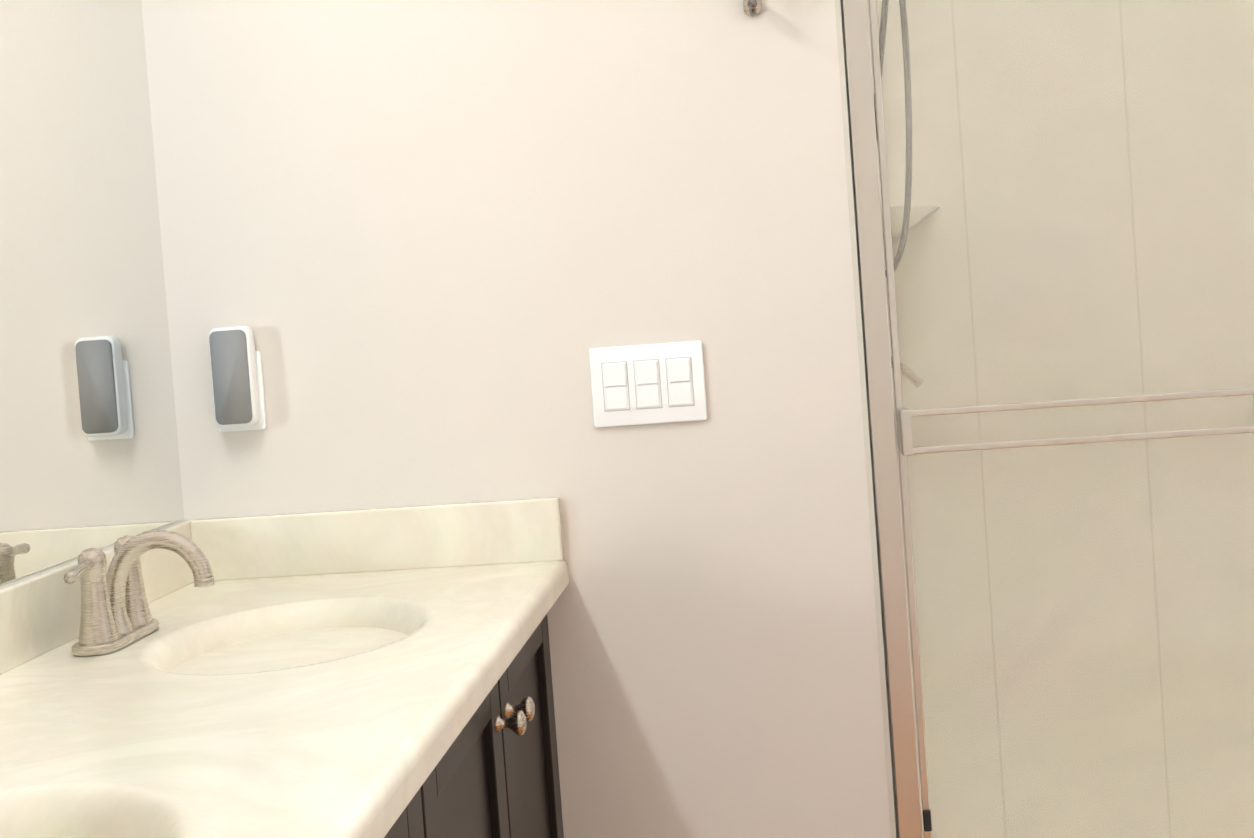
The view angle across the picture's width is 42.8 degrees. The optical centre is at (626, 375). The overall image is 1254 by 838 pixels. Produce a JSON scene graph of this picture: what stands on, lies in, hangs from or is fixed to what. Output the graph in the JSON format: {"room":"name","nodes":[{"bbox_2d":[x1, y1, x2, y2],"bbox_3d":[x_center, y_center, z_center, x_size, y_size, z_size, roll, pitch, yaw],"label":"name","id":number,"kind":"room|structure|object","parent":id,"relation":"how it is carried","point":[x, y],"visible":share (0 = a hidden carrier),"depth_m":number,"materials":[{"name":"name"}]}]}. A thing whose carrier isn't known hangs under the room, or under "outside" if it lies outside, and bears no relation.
{"room":"bathroom","nodes":[
{"label":"bathroom","id":0,"kind":"room"},
{"bbox_2d":[1,521,178,585],"bbox_3d":[-0.758,0.737,1.546,0.120,0.974,1.680,-4,2,5],"label":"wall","id":1,"kind":"structure","parent":0,"point":[68,561],"depth_m":1.94,"materials":[{"name":"paint"}]},
{"bbox_2d":[141,0,890,837],"bbox_3d":[-0.200,-0.255,2.850,1.125,2.774,1.100,-4,2,5],"label":"wall block","id":2,"kind":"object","parent":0,"point":[429,252],"visible":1,"depth_m":2.30,"materials":[{"name":"paint"}]},
{"bbox_2d":[209,326,266,431],"bbox_3d":[-0.568,0.005,2.320,0.070,0.152,0.040,-4,2,5],"label":"night light","id":3,"kind":"object","parent":2,"relation":"attached to","point":[237,380],"visible":1,"depth_m":2.30,"materials":[{"name":"grey plastic"}]},
{"bbox_2d":[589,341,706,427],"bbox_3d":[0.030,0.012,2.281,0.162,0.114,0.010,-4,2,5],"label":"switch plate","id":4,"kind":"object","parent":2,"relation":"attached to","point":[657,383],"visible":1,"depth_m":2.28,"materials":[{"name":"white plastic"}]},
{"bbox_2d":[743,0,761,16],"bbox_3d":[0.170,-0.544,2.203,0.026,0.101,0.094,-4,2,5],"label":"robe hook","id":5,"kind":"object","parent":2,"relation":"attached to","point":[752,8],"visible":1,"depth_m":2.24,"materials":[{"name":"silver metal"}]},
{"bbox_2d":[835,0,895,837],"bbox_3d":[0.368,-0.103,2.716,0.008,2.400,0.922,-4,2,5],"label":"shower door frame","id":6,"kind":"structure","parent":2,"relation":"attached to","point":[865,414],"depth_m":2.26,"materials":[{"name":"white metal"}]},
{"bbox_3d":[0.420,1.221,0.698,2.310,0.100,3.200,-4,2,5],"label":"floor","id":7,"kind":"structure","parent":0,"visible":0},
{"bbox_2d":[0,573,568,837],"bbox_3d":[-0.410,0.777,1.512,0.568,0.845,1.681,-4,2,5],"label":"bathroom vanity","id":8,"kind":"object","parent":7,"relation":"on","point":[374,673],"depth_m":1.58,"materials":[{"name":"white stone"}]},
{"bbox_3d":[1.048,-0.358,3.201,1.305,2.774,0.170,-4,2,5],"label":"wall","id":9,"kind":"structure","parent":0,"visible":0},
{"bbox_2d":[867,0,1253,837],"bbox_3d":[0.982,-0.163,3.126,1.160,2.400,0.008,-4,2,5],"label":"shower wall tile","id":10,"kind":"structure","parent":9,"relation":"attached to","point":[1063,478],"depth_m":3.14,"materials":[{"name":"beige tile"}]},
{"bbox_3d":[-0.893,-1.119,1.477,0.120,0.850,1.680,-4,2,5],"label":"wall","id":11,"kind":"structure","parent":0,"visible":0},
{"bbox_2d":[0,0,183,585],"bbox_3d":[-0.763,-0.231,1.503,0.008,0.958,1.678,-4,2,5],"label":"vanity mirror","id":12,"kind":"object","parent":11,"relation":"attached to","point":[89,453],"visible":1,"depth_m":2.05,"materials":[{"name":"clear mirror"}]},
{"label":"outside","id":13,"kind":"structure","parent":0,"visible":0},
{"bbox_3d":[1.110,1.094,2.791,1.305,0.100,1.100,-4,2,5],"label":"shower","id":14,"kind":"object","parent":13,"visible":0},
{"bbox_2d":[840,0,1253,837],"bbox_3d":[0.953,0.060,2.651,1.138,1.992,0.955,-4,2,5],"label":"shower door","id":15,"kind":"structure","parent":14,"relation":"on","point":[880,222],"depth_m":2.25,"materials":[{"name":"clear glass"}]}
]}

